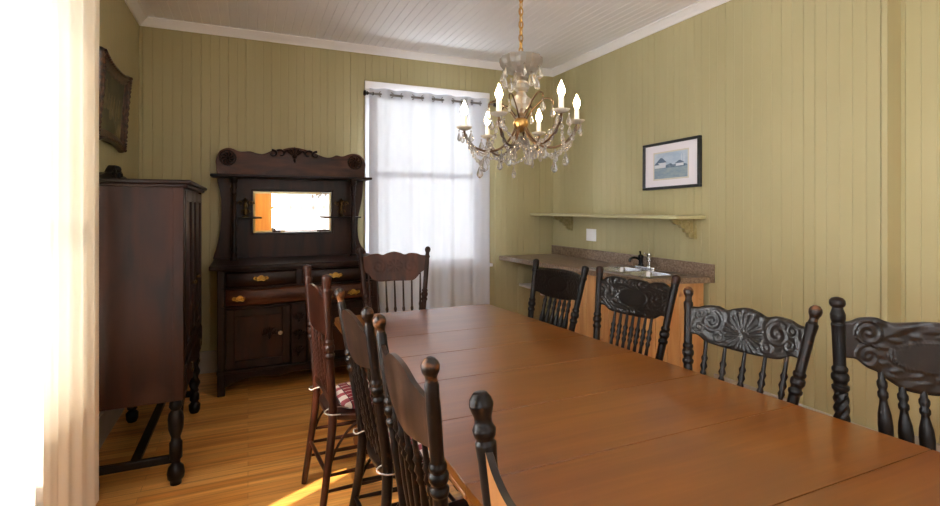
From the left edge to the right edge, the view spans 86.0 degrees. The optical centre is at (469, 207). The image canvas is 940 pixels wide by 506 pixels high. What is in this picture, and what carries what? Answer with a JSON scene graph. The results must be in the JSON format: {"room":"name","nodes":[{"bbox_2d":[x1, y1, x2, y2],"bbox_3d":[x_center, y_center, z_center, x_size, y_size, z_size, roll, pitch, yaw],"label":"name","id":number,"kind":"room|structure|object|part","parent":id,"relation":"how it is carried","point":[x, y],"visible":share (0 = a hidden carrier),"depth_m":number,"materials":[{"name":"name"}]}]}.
{"room":"dining room","nodes":[
{"label":"dining room","id":0,"kind":"room"},
{"bbox_2d":[99,0,138,412],"bbox_3d":[-1.364,-0.072,0.852,0.150,3.025,7.260,0,0,-24],"label":"wall","id":1,"kind":"structure","parent":0,"point":[118,27],"depth_m":3.67,"materials":[{"name":"green paint"}]},
{"bbox_2d":[99,408,124,448],"bbox_3d":[-1.286,1.345,0.887,0.022,0.190,7.260,0,0,-24],"label":"baseboard","id":2,"kind":"structure","parent":1,"relation":"attached to","point":[108,418],"depth_m":3.15,"materials":[{"name":"beige wood"}]},
{"bbox_2d":[99,46,132,152],"bbox_3d":[-2.270,-0.656,3.212,0.084,0.546,0.749,0,0,-24],"label":"painting","id":3,"kind":"object","parent":1,"relation":"attached to","point":[115,88],"visible":0.91,"depth_m":3.22,"materials":[{"name":"fabric"}]},
{"bbox_2d":[124,0,147,25],"bbox_3d":[-1.263,-1.552,0.897,0.072,0.065,7.260,0,0,-24],"label":"trim","id":4,"kind":"structure","parent":1,"relation":"attached to","point":[136,8],"depth_m":3.95,"materials":[{"name":"white paint"}]},
{"bbox_3d":[-1.349,-1.120,1.247,0.204,0.080,2.570,0,0,-24],"label":"curtain rod","id":5,"kind":"object","parent":1,"relation":"attached to","visible":0},
{"bbox_2d":[0,0,42,505],"bbox_3d":[-1.099,0.115,0.931,0.050,2.590,1.690,0,0,-24],"label":"window","id":6,"kind":"structure","parent":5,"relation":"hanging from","point":[21,21],"depth_m":1.52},
{"bbox_2d":[43,0,99,505],"bbox_3d":[-1.654,0.115,2.080,0.030,2.590,0.751,0,0,-21],"label":"curtain","id":7,"kind":"object","parent":5,"relation":"hanging from","point":[70,27],"visible":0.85,"depth_m":2.11,"materials":[{"name":"white fabric"}]},
{"bbox_2d":[96,365,462,505],"bbox_3d":[0.622,1.480,1.727,4.591,0.080,7.660,0,0,-24],"label":"floor","id":8,"kind":"structure","parent":0,"point":[246,446],"depth_m":2.97,"materials":[{"name":"brown wood"}]},
{"bbox_2d":[99,165,206,487],"bbox_3d":[-1.895,0.595,3.020,0.495,1.690,1.135,0,0,-24],"label":"tall cabinet","id":9,"kind":"object","parent":8,"relation":"on","point":[150,327],"visible":0.9,"depth_m":2.56,"materials":[{"name":"brown wood"}]},
{"bbox_3d":[-2.279,1.212,3.400,0.076,0.455,0.074,0,0,-24],"label":"leg","id":10,"kind":"part","parent":9,"relation":"part of","materials":[{"name":"brown wood"}]},
{"bbox_3d":[-1.713,0.435,2.516,0.403,1.120,0.012,0,0,-24],"label":"panel","id":11,"kind":"part","parent":9,"relation":"part of","materials":[{"name":"brown wood"}]},
{"bbox_3d":[-1.537,1.212,2.634,0.084,0.455,0.083,0,0,-24],"label":"leg","id":12,"kind":"part","parent":9,"relation":"part of","materials":[{"name":"brown wood"}]},
{"bbox_3d":[-1.588,0.355,2.822,0.008,0.790,0.273,0,0,-24],"label":"door panel","id":13,"kind":"part","parent":9,"relation":"part of","materials":[{"name":"brown wood"}]},
{"bbox_3d":[-1.584,0.355,2.824,0.022,0.900,0.355,0,0,-24],"label":"door","id":14,"kind":"part","parent":9,"relation":"part of","materials":[{"name":"brown wood"}]},
{"bbox_3d":[-1.706,0.895,3.103,0.028,0.140,0.975,0,0,-24],"label":"drawer","id":15,"kind":"part","parent":9,"relation":"part of","materials":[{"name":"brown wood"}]},
{"bbox_3d":[-1.940,1.212,3.549,0.076,0.455,0.074,0,0,-24],"label":"leg","id":16,"kind":"part","parent":9,"relation":"part of","materials":[{"name":"brown wood"}]},
{"bbox_3d":[-1.708,0.355,3.105,0.022,0.900,0.250,0,0,-24],"label":"door","id":17,"kind":"part","parent":9,"relation":"part of","materials":[{"name":"brown wood"}]},
{"bbox_3d":[-1.835,0.355,3.382,0.008,0.790,0.268,0,0,-24],"label":"door panel","id":18,"kind":"part","parent":9,"relation":"part of","materials":[{"name":"brown wood"}]},
{"bbox_3d":[-1.831,0.355,3.384,0.022,0.900,0.350,0,0,-24],"label":"door","id":19,"kind":"part","parent":9,"relation":"part of","materials":[{"name":"brown wood"}]},
{"bbox_2d":[209,147,377,396],"bbox_3d":[-1.475,0.442,4.329,1.360,1.996,0.738,0,0,-24],"label":"sideboard","id":20,"kind":"object","parent":8,"relation":"on","point":[284,211],"visible":0.88,"depth_m":4.36,"materials":[{"name":"brown wood"}]},
{"bbox_3d":[-1.907,0.963,3.864,0.055,0.955,0.060,0,0,-24],"label":"corner post","id":21,"kind":"part","parent":20,"relation":"part of","materials":[{"name":"brown wood"}]},
{"bbox_3d":[-1.751,0.691,3.836,0.110,0.044,0.026,0,0,-24],"label":"handle","id":22,"kind":"part","parent":20,"relation":"part of","materials":[{"name":"gold metal"}]},
{"bbox_2d":[238,217,261,218],"bbox_3d":[-1.911,0.086,4.381,0.185,0.012,0.160,0,0,-24],"label":"shelf","id":23,"kind":"object","parent":20,"relation":"attached to","point":[238,217],"depth_m":4.31,"materials":[{"name":"brown wood"}]},
{"bbox_3d":[-1.663,1.015,3.969,0.465,0.460,0.025,0,0,-24],"label":"door","id":24,"kind":"part","parent":20,"relation":"part of","materials":[{"name":"brown wood"}]},
{"bbox_3d":[-1.666,1.015,3.974,0.355,0.350,0.012,0,0,-24],"label":"door panel","id":25,"kind":"part","parent":20,"relation":"part of","materials":[{"name":"brown wood"}]},
{"bbox_3d":[-1.626,0.551,3.940,0.510,0.113,0.097,0,0,-24],"label":"drawer","id":26,"kind":"part","parent":20,"relation":"part of","materials":[{"name":"brown wood"}]},
{"bbox_3d":[-1.609,0.540,3.881,0.110,0.044,0.026,0,0,-24],"label":"handle","id":27,"kind":"part","parent":20,"relation":"part of","materials":[{"name":"gold metal"}]},
{"bbox_3d":[-1.365,1.262,4.098,1.243,0.027,0.058,0,0,-24],"label":"moulding","id":28,"kind":"part","parent":20,"relation":"part of","materials":[{"name":"brown wood"}]},
{"bbox_3d":[-1.471,0.482,4.338,1.235,0.016,0.675,0,0,-24],"label":"moulding","id":29,"kind":"part","parent":20,"relation":"part of","materials":[{"name":"brown wood"}]},
{"bbox_2d":[210,174,371,180],"bbox_3d":[-1.569,-0.271,4.510,1.335,0.022,0.280,0,0,-24],"label":"shelf","id":30,"kind":"object","parent":20,"relation":"attached to","point":[220,177],"depth_m":4.46,"materials":[{"name":"brown wood"}]},
{"bbox_2d":[251,189,332,234],"bbox_3d":[-1.612,0.036,4.598,0.713,0.407,0.025,0,0,-24],"label":"mirror","id":31,"kind":"object","parent":20,"relation":"attached to","point":[282,211],"depth_m":4.60,"materials":[{"name":"mirror"}]},
{"bbox_3d":[-1.355,0.692,4.076,1.175,0.163,0.087,0,0,-24],"label":"drawer rail","id":32,"kind":"part","parent":20,"relation":"part of","materials":[{"name":"brown wood"}]},
{"bbox_3d":[-1.349,0.689,4.062,1.115,0.122,0.097,0,0,-24],"label":"drawer","id":33,"kind":"part","parent":20,"relation":"part of","materials":[{"name":"brown wood"}]},
{"bbox_3d":[-1.095,0.546,4.110,0.110,0.044,0.026,0,0,-24],"label":"handle","id":34,"kind":"part","parent":20,"relation":"part of","materials":[{"name":"gold metal"}]},
{"bbox_3d":[-1.098,0.551,4.173,0.565,0.113,0.097,0,0,-24],"label":"drawer","id":35,"kind":"part","parent":20,"relation":"part of","materials":[{"name":"brown wood"}]},
{"bbox_3d":[-1.094,1.015,4.220,0.520,0.460,0.025,0,0,-24],"label":"door","id":36,"kind":"part","parent":20,"relation":"part of","materials":[{"name":"brown wood"}]},
{"bbox_2d":[322,216,360,217],"bbox_3d":[-1.197,0.086,4.696,0.335,0.012,0.160,0,0,-24],"label":"shelf","id":37,"kind":"object","parent":20,"relation":"attached to","point":[322,216],"depth_m":4.69,"materials":[{"name":"brown wood"}]},
{"bbox_3d":[-1.096,1.015,4.225,0.410,0.350,0.012,0,0,-24],"label":"door panel","id":38,"kind":"part","parent":20,"relation":"part of","materials":[{"name":"brown wood"}]},
{"bbox_3d":[-0.964,0.694,4.172,0.110,0.044,0.026,0,0,-24],"label":"handle","id":39,"kind":"part","parent":20,"relation":"part of","materials":[{"name":"gold metal"}]},
{"bbox_3d":[-0.827,0.963,4.340,0.055,0.955,0.060,0,0,-24],"label":"corner post","id":40,"kind":"part","parent":20,"relation":"part of","materials":[{"name":"brown wood"}]},
{"bbox_2d":[301,265,381,505],"bbox_3d":[-0.580,0.871,2.565,0.466,1.142,0.494,0,0,-28],"label":"dining chair","id":41,"kind":"object","parent":8,"relation":"on","point":[318,303],"visible":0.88,"depth_m":2.38,"materials":[{"name":"brown wood"}]},
{"bbox_3d":[-0.833,0.891,2.653,0.095,1.102,0.066,0,0,4],"label":"post","id":42,"kind":"part","parent":41,"relation":"part of","materials":[{"name":"brown wood"}]},
{"bbox_3d":[-0.753,0.482,2.471,0.043,0.215,0.412,0,0,-28],"label":"crest rail","id":43,"kind":"part","parent":41,"relation":"part of","materials":[{"name":"brown wood"}]},
{"bbox_3d":[-0.728,0.877,2.485,0.025,0.059,0.370,0,0,-28],"label":"rail","id":44,"kind":"part","parent":41,"relation":"part of","materials":[{"name":"brown wood"}]},
{"bbox_3d":[-0.644,0.891,2.305,0.066,1.102,0.095,0,0,29],"label":"post","id":45,"kind":"part","parent":41,"relation":"part of","materials":[{"name":"brown wood"}]},
{"bbox_2d":[309,379,370,415],"bbox_3d":[-0.573,0.943,2.569,0.416,0.041,0.426,0,0,-28],"label":"seat cushion","id":46,"kind":"object","parent":41,"relation":"on","point":[343,390],"visible":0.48,"depth_m":2.49,"materials":[{"name":"red fabric"}]},
{"bbox_3d":[-0.553,0.983,2.580,0.406,0.035,0.410,0,0,-28],"label":"seat","id":47,"kind":"part","parent":41,"relation":"part of","materials":[{"name":"brown wood"}]},
{"bbox_2d":[357,246,430,312],"bbox_3d":[-0.498,0.867,3.509,0.551,1.156,0.548,0,0,-16],"label":"dining chair","id":48,"kind":"object","parent":8,"relation":"on","point":[394,266],"visible":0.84,"depth_m":3.72,"materials":[{"name":"brown wood"}]},
{"bbox_3d":[-0.749,0.896,3.619,0.081,1.100,0.159,0,0,-29],"label":"post","id":49,"kind":"part","parent":48,"relation":"part of","materials":[{"name":"brown wood"}]},
{"bbox_3d":[-0.561,0.432,3.738,0.472,0.213,0.070,0,0,-16],"label":"crest rail","id":50,"kind":"part","parent":48,"relation":"part of","materials":[{"name":"brown wood"}]},
{"bbox_3d":[-0.340,0.896,3.735,0.081,1.100,0.159,0,0,-3],"label":"post","id":51,"kind":"part","parent":48,"relation":"part of","materials":[{"name":"brown wood"}]},
{"bbox_2d":[334,288,458,505],"bbox_3d":[-0.249,0.892,2.039,0.502,1.104,0.501,0,0,-26],"label":"dining chair","id":52,"kind":"object","parent":8,"relation":"on","point":[360,344],"visible":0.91,"depth_m":1.91,"materials":[{"name":"brown wood"}]},
{"bbox_3d":[-0.500,0.919,2.138,0.127,1.050,0.058,0,0,-9],"label":"post","id":53,"kind":"part","parent":52,"relation":"part of","materials":[{"name":"brown wood"}]},
{"bbox_3d":[-0.445,0.495,1.942,0.057,0.200,0.419,0,0,-26],"label":"crest rail","id":54,"kind":"part","parent":52,"relation":"part of","materials":[{"name":"brown wood"}]},
{"bbox_3d":[-0.323,0.919,1.780,0.127,1.050,0.058,0,0,-43],"label":"post","id":55,"kind":"part","parent":52,"relation":"part of","materials":[{"name":"brown wood"}]},
{"bbox_2d":[353,428,429,475],"bbox_3d":[-0.227,0.943,2.050,0.416,0.041,0.426,0,0,-26],"label":"seat cushion","id":56,"kind":"object","parent":52,"relation":"on","point":[419,444],"visible":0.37,"depth_m":1.91,"materials":[{"name":"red fabric"}]},
{"bbox_3d":[-0.206,0.983,2.060,0.406,0.035,0.410,0,0,-26],"label":"seat","id":57,"kind":"part","parent":52,"relation":"part of","materials":[{"name":"brown wood"}]},
{"bbox_2d":[372,314,468,505],"bbox_3d":[0.008,0.891,1.471,0.486,1.104,0.548,0,0,-23],"label":"dining chair","id":58,"kind":"object","parent":8,"relation":"on","point":[412,411],"visible":1,"depth_m":1.32,"materials":[{"name":"brown wood"}]},
{"bbox_3d":[-0.241,0.919,1.593,0.118,1.049,0.081,0,0,-5],"label":"post","id":59,"kind":"part","parent":58,"relation":"part of","materials":[{"name":"brown wood"}]},
{"bbox_3d":[-0.185,0.505,1.388,0.050,0.201,0.462,0,0,-23],"label":"crest rail","id":60,"kind":"part","parent":58,"relation":"part of","materials":[{"name":"brown wood"}]},
{"bbox_3d":[-0.073,0.919,1.206,0.118,1.049,0.081,0,0,-42],"label":"post","id":61,"kind":"part","parent":58,"relation":"part of","materials":[{"name":"brown wood"}]},
{"bbox_3d":[0.045,0.983,1.487,0.406,0.035,0.410,0,0,-23],"label":"seat","id":62,"kind":"part","parent":58,"relation":"part of","materials":[{"name":"brown wood"}]},
{"bbox_2d":[469,390,515,505],"bbox_3d":[0.303,0.891,0.792,0.476,1.104,0.526,0,0,-24],"label":"dining chair","id":63,"kind":"object","parent":8,"relation":"on","point":[494,492],"visible":1,"depth_m":0.91,"materials":[{"name":"brown wood"}]},
{"bbox_3d":[0.057,0.919,0.910,0.106,1.046,0.080,0,0,0],"label":"post","id":64,"kind":"part","parent":63,"relation":"part of","materials":[{"name":"brown wood"}]},
{"bbox_3d":[0.117,0.522,0.710,0.052,0.175,0.444,0,0,-24],"label":"crest rail","id":65,"kind":"part","parent":63,"relation":"part of","materials":[{"name":"black wood"}]},
{"bbox_2d":[528,259,588,331],"bbox_3d":[0.357,0.895,3.094,0.532,1.102,0.526,0,0,-30],"label":"dining chair","id":66,"kind":"object","parent":8,"relation":"on","point":[555,283],"visible":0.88,"depth_m":3.18,"materials":[{"name":"brown wood"}]},
{"bbox_3d":[0.413,0.914,3.366,0.161,1.062,0.073,0,0,-43],"label":"post","id":67,"kind":"part","parent":66,"relation":"part of","materials":[{"name":"brown wood"}]},
{"bbox_3d":[0.558,0.483,3.209,0.069,0.183,0.449,0,0,-30],"label":"crest rail","id":68,"kind":"part","parent":66,"relation":"part of","materials":[{"name":"black wood"}]},
{"bbox_3d":[0.619,0.914,3.003,0.161,1.062,0.073,0,0,-17],"label":"post","id":69,"kind":"part","parent":66,"relation":"part of","materials":[{"name":"brown wood"}]},
{"bbox_2d":[556,273,703,372],"bbox_3d":[1.321,1.006,4.359,0.532,0.868,1.266,0,0,-24],"label":"base cabinet","id":70,"kind":"object","parent":8,"relation":"on","point":[673,354],"visible":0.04,"depth_m":3.87,"materials":[{"name":"brown wood"}]},
{"bbox_3d":[1.066,1.006,4.302,0.020,0.868,1.161,0,0,-24],"label":"panel","id":71,"kind":"part","parent":70,"relation":"part of","materials":[{"name":"brown wood"}]},
{"bbox_2d":[499,245,714,283],"bbox_3d":[1.088,0.498,4.686,0.700,0.143,2.216,0,0,-24],"label":"countertop","id":72,"kind":"structure","parent":70,"relation":"on","point":[572,259],"depth_m":4.63,"materials":[{"name":"brown stone"}]},
{"bbox_2d":[590,266,686,278],"bbox_3d":[1.371,0.601,4.169,0.410,0.158,0.685,0,0,-24],"label":"sink","id":73,"kind":"object","parent":72,"relation":"in","point":[626,270],"visible":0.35,"depth_m":4.15,"materials":[{"name":"silver metal"}]},
{"bbox_3d":[1.287,0.602,4.304,0.283,0.157,0.288,0,0,-24],"label":"bowl","id":74,"kind":"part","parent":73,"relation":"part of","materials":[{"name":"silver metal"}]},
{"bbox_3d":[1.415,0.602,4.013,0.283,0.157,0.283,0,0,-24],"label":"bowl","id":75,"kind":"part","parent":73,"relation":"part of","materials":[{"name":"silver metal"}]},
{"bbox_2d":[628,251,656,268],"bbox_3d":[1.477,0.451,4.366,0.166,0.143,0.240,0,0,-24],"label":"faucet","id":76,"kind":"object","parent":72,"relation":"on","point":[640,257],"visible":1,"depth_m":4.38,"materials":[{"name":"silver metal"}]},
{"bbox_3d":[1.444,0.448,4.412,0.142,0.051,0.021,0,0,-24],"label":"spout","id":77,"kind":"part","parent":76,"relation":"part of","materials":[{"name":"black metal"}]},
{"bbox_3d":[1.503,0.446,4.439,0.048,0.133,0.050,0,0,-24],"label":"spout","id":78,"kind":"part","parent":76,"relation":"part of","materials":[{"name":"black metal"}]},
{"bbox_3d":[1.526,0.514,4.387,0.060,0.016,0.240,0,0,-24],"label":"plate","id":79,"kind":"part","parent":76,"relation":"part of","materials":[{"name":"silver metal"}]},
{"bbox_3d":[1.532,0.448,4.341,0.075,0.128,0.047,0,0,-24],"label":"handle","id":80,"kind":"part","parent":76,"relation":"part of","materials":[{"name":"silver metal"}]},
{"bbox_3d":[1.542,1.006,3.830,0.519,0.868,0.020,0,0,-12],"label":"panel","id":81,"kind":"part","parent":70,"relation":"part of","materials":[{"name":"brown wood"}]},
{"bbox_2d":[334,304,939,505],"bbox_3d":[0.380,1.065,2.038,1.344,0.750,3.108,0,0,-24],"label":"dining table","id":82,"kind":"object","parent":8,"relation":"on","point":[578,419],"visible":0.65,"depth_m":1.53,"materials":[{"name":"orange wood"}]},
{"bbox_3d":[-0.682,1.085,3.087,0.116,0.710,0.114,0,0,-24],"label":"leg","id":83,"kind":"part","parent":82,"relation":"part of","materials":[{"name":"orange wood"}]},
{"bbox_3d":[-0.076,0.726,1.435,0.022,0.020,0.363,0,0,-24],"label":"edge moulding","id":84,"kind":"part","parent":82,"relation":"part of","materials":[{"name":"brown wood"}]},
{"bbox_2d":[593,266,680,360],"bbox_3d":[0.706,0.892,2.611,0.532,1.106,0.532,0,0,-36],"label":"dining chair","id":85,"kind":"object","parent":8,"relation":"on","point":[638,298],"visible":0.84,"depth_m":2.71,"materials":[{"name":"brown wood"}]},
{"bbox_3d":[0.730,0.912,2.888,0.075,1.068,0.162,0,0,41],"label":"post","id":86,"kind":"part","parent":85,"relation":"part of","materials":[{"name":"brown wood"}]},
{"bbox_3d":[0.893,0.486,2.746,0.069,0.197,0.452,0,0,-36],"label":"crest rail","id":87,"kind":"part","parent":85,"relation":"part of","materials":[{"name":"black wood"}]},
{"bbox_3d":[0.977,0.912,2.548,0.162,1.068,0.075,0,0,-23],"label":"post","id":88,"kind":"part","parent":85,"relation":"part of","materials":[{"name":"brown wood"}]},
{"bbox_2d":[682,286,822,404],"bbox_3d":[0.926,0.901,1.942,0.531,1.090,0.565,0,0,-32],"label":"dining chair","id":89,"kind":"object","parent":8,"relation":"on","point":[745,330],"visible":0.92,"depth_m":2.02,"materials":[{"name":"brown wood"}]},
{"bbox_3d":[0.964,0.929,2.221,0.089,1.033,0.158,0,0,45],"label":"post","id":90,"kind":"part","parent":89,"relation":"part of","materials":[{"name":"brown wood"}]},
{"bbox_3d":[1.121,0.500,2.065,0.067,0.176,0.481,0,0,-32],"label":"crest rail","id":91,"kind":"part","parent":89,"relation":"part of","materials":[{"name":"black wood"}]},
{"bbox_3d":[1.193,0.929,1.855,0.158,1.033,0.089,0,0,-19],"label":"post","id":92,"kind":"part","parent":89,"relation":"part of","materials":[{"name":"brown wood"}]},
{"bbox_2d":[829,297,939,450],"bbox_3d":[1.484,0.875,1.506,0.607,1.140,0.526,0,0,17],"label":"dining chair","id":93,"kind":"object","parent":8,"relation":"on","point":[905,354],"visible":0.77,"depth_m":1.68,"materials":[{"name":"brown wood"}]},
{"bbox_3d":[1.319,0.896,1.748,0.166,1.099,0.075,0,0,-31],"label":"post","id":94,"kind":"part","parent":93,"relation":"part of","materials":[{"name":"brown wood"}]},
{"bbox_3d":[1.531,0.494,1.657,0.531,0.248,0.040,0,0,17],"label":"crest rail","id":95,"kind":"part","parent":93,"relation":"part of","materials":[{"name":"black wood"}]},
{"bbox_2d":[139,26,552,351],"bbox_3d":[-0.929,-0.072,5.093,4.086,3.025,0.150,0,0,-24],"label":"wall","id":96,"kind":"structure","parent":0,"point":[201,95],"depth_m":4.66,"materials":[{"name":"green paint"}]},
{"bbox_2d":[198,350,216,373],"bbox_3d":[-1.130,1.345,4.910,3.550,0.190,0.022,0,0,-24],"label":"baseboard","id":97,"kind":"structure","parent":96,"relation":"attached to","point":[208,359],"depth_m":4.39,"materials":[{"name":"beige wood"}]},
{"bbox_2d":[139,16,552,76],"bbox_3d":[-0.884,-1.552,4.991,4.066,0.065,0.072,0,0,-24],"label":"trim","id":98,"kind":"structure","parent":96,"relation":"attached to","point":[154,22],"depth_m":4.73,"materials":[{"name":"white paint"}]},
{"bbox_2d":[365,81,492,266],"bbox_3d":[-0.434,-0.260,5.278,1.400,1.980,0.210,0,0,-24],"label":"window","id":99,"kind":"structure","parent":96,"relation":"in","point":[368,84],"depth_m":4.99,"materials":[{"name":"white paint"}]},
{"bbox_2d":[363,90,495,107],"bbox_3d":[-0.378,-1.110,5.168,1.445,0.080,0.113,0,0,-24],"label":"curtain rod","id":100,"kind":"object","parent":99,"relation":"attached to","point":[365,92],"visible":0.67,"depth_m":5.07,"materials":[{"name":"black metal"}]},
{"bbox_2d":[369,88,489,312],"bbox_3d":[-0.383,-0.003,5.136,1.290,2.325,0.060,0,0,-24],"label":"curtain","id":101,"kind":"object","parent":100,"relation":"hanging from","point":[425,188],"visible":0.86,"depth_m":5.12,"materials":[{"name":"white fabric"}]},
{"bbox_2d":[140,0,700,68],"bbox_3d":[0.622,-1.635,1.727,4.591,0.100,7.660,0,0,-24],"label":"ceiling","id":102,"kind":"structure","parent":0,"point":[560,31],"depth_m":4.28,"materials":[{"name":"white paint"}]},
{"bbox_2d":[457,0,584,177],"bbox_3d":[0.220,-0.858,2.173,0.538,1.450,0.544,0,0,-24],"label":"chandelier","id":103,"kind":"object","parent":102,"relation":"hanging from","point":[521,64],"visible":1,"depth_m":2.14,"materials":[{"name":"clear glass"}]},
{"bbox_3d":[-0.025,-0.427,2.156,0.029,0.065,0.028,0,0,-24],"label":"bulb","id":104,"kind":"part","parent":103,"relation":"part of","materials":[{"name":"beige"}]},
{"bbox_3d":[0.083,-0.422,2.376,0.029,0.065,0.028,0,0,-24],"label":"bulb","id":105,"kind":"part","parent":103,"relation":"part of","materials":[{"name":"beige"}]},
{"bbox_3d":[0.089,-0.351,2.164,0.237,0.225,0.010,0,0,-4],"label":"arm","id":106,"kind":"part","parent":103,"relation":"part of","materials":[{"name":"gold metal"}]},
{"bbox_3d":[0.112,-0.450,1.953,0.029,0.065,0.028,0,0,-24],"label":"bulb","id":107,"kind":"part","parent":103,"relation":"part of","materials":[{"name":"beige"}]},
{"bbox_3d":[0.146,-0.348,2.282,0.010,0.226,0.238,0,0,-34],"label":"arm","id":108,"kind":"part","parent":103,"relation":"part of","materials":[{"name":"gold metal"}]},
{"bbox_3d":[0.162,-0.362,2.055,0.010,0.223,0.238,0,0,26],"label":"arm","id":109,"kind":"part","parent":103,"relation":"part of","materials":[{"name":"gold metal"}]},
{"bbox_3d":[0.220,-0.495,2.173,0.088,0.230,0.088,0,0,-24],"label":"crystal stem","id":110,"kind":"part","parent":103,"relation":"part of","materials":[{"name":"clear glass"}]},
{"bbox_3d":[0.220,-0.613,2.173,0.187,0.075,0.187,0,0,-24],"label":"crystal dish","id":111,"kind":"part","parent":103,"relation":"part of","materials":[{"name":"clear glass"}]},
{"bbox_3d":[0.220,-1.110,2.173,0.018,0.940,0.018,0,0,21],"label":"chain","id":112,"kind":"part","parent":103,"relation":"part of","materials":[{"name":"gold metal"}]},
{"bbox_3d":[0.277,-0.357,2.291,0.010,0.224,0.238,0,0,26],"label":"arm","id":113,"kind":"part","parent":103,"relation":"part of","materials":[{"name":"gold metal"}]},
{"bbox_3d":[0.327,-0.439,2.393,0.029,0.065,0.028,0,0,-24],"label":"bulb","id":114,"kind":"part","parent":103,"relation":"part of","materials":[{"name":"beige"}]},
{"bbox_3d":[0.293,-0.371,2.064,0.010,0.222,0.238,0,0,-34],"label":"arm","id":115,"kind":"part","parent":103,"relation":"part of","materials":[{"name":"gold metal"}]},
{"bbox_3d":[0.350,-0.368,2.182,0.238,0.222,0.010,0,0,-4],"label":"arm","id":116,"kind":"part","parent":103,"relation":"part of","materials":[{"name":"gold metal"}]},
{"bbox_3d":[0.357,-0.467,1.970,0.029,0.065,0.028,0,0,-24],"label":"bulb","id":117,"kind":"part","parent":103,"relation":"part of","materials":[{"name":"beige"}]},
{"bbox_3d":[0.464,-0.462,2.190,0.029,0.065,0.028,0,0,-24],"label":"bulb","id":118,"kind":"part","parent":103,"relation":"part of","materials":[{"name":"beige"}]},
{"bbox_2d":[553,0,880,430],"bbox_3d":[1.704,-0.072,4.344,0.150,3.025,3.343,0,0,-24],"label":"wall","id":119,"kind":"structure","parent":0,"point":[783,97],"depth_m":3.49,"materials":[{"name":"green paint"}]},
{"bbox_2d":[519,283,542,294],"bbox_3d":[0.930,0.880,5.356,0.450,0.060,0.864,0,0,-24],"label":"shelf","id":120,"kind":"object","parent":119,"relation":"attached to","point":[526,285],"visible":0.19,"depth_m":5.57,"materials":[{"name":"white paint"}]},
{"bbox_2d":[586,229,595,240],"bbox_3d":[1.246,0.278,5.188,0.009,0.125,0.160,0,0,-24],"label":"switch plate","id":121,"kind":"object","parent":119,"relation":"attached to","point":[590,233],"visible":1,"depth_m":5.19,"materials":[{"name":"white plastic"}]},
{"bbox_2d":[530,213,705,238],"bbox_3d":[1.252,0.152,4.804,0.306,0.185,2.134,0,0,-24],"label":"wall shelf","id":122,"kind":"object","parent":119,"relation":"attached to","point":[688,224],"visible":1,"depth_m":4.04,"materials":[{"name":"green paint"}]},
{"bbox_2d":[551,0,730,76],"bbox_3d":[1.603,-1.552,4.299,0.072,0.065,3.343,0,0,-24],"label":"trim","id":123,"kind":"structure","parent":119,"relation":"attached to","point":[701,6],"depth_m":4.46,"materials":[{"name":"white paint"}]},
{"bbox_2d":[642,135,701,190],"bbox_3d":[1.668,-0.360,4.196,0.042,0.413,0.624,0,0,-24],"label":"framed print","id":124,"kind":"object","parent":119,"relation":"attached to","point":[677,163],"visible":1,"depth_m":4.17,"materials":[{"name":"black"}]},
{"bbox_2d":[714,374,877,431],"bbox_3d":[2.073,1.345,3.294,0.022,0.190,1.123,0,0,-24],"label":"baseboard","id":125,"kind":"structure","parent":119,"relation":"attached to","point":[716,376],"depth_m":3.40,"materials":[{"name":"beige wood"}]},
{"bbox_2d":[881,0,887,391],"bbox_3d":[2.301,-0.040,2.797,0.006,2.960,0.030,0,0,-24],"label":"trim","id":126,"kind":"structure","parent":119,"relation":"attached to","point":[884,3],"depth_m":2.79,"materials":[{"name":"green paint"}]},
{"bbox_2d":[888,0,900,437],"bbox_3d":[2.386,-0.072,2.829,0.175,3.025,0.020,0,0,-24],"label":"wall","id":127,"kind":"structure","parent":0,"point":[894,6],"depth_m":2.81,"materials":[{"name":"green paint"}]},
{"bbox_2d":[901,0,939,443],"bbox_3d":[3.282,-0.072,1.073,0.150,3.025,3.917,0,0,-24],"label":"wall","id":128,"kind":"structure","parent":0,"point":[920,19],"depth_m":2.75,"materials":[{"name":"green paint"}]},
{"bbox_2d":[914,435,939,451],"bbox_3d":[3.204,1.345,1.037,0.022,0.190,3.915,0,0,-24],"label":"baseboard","id":129,"kind":"structure","parent":128,"relation":"attached to","point":[916,437],"depth_m":2.71,"materials":[{"name":"beige wood"}]}
]}

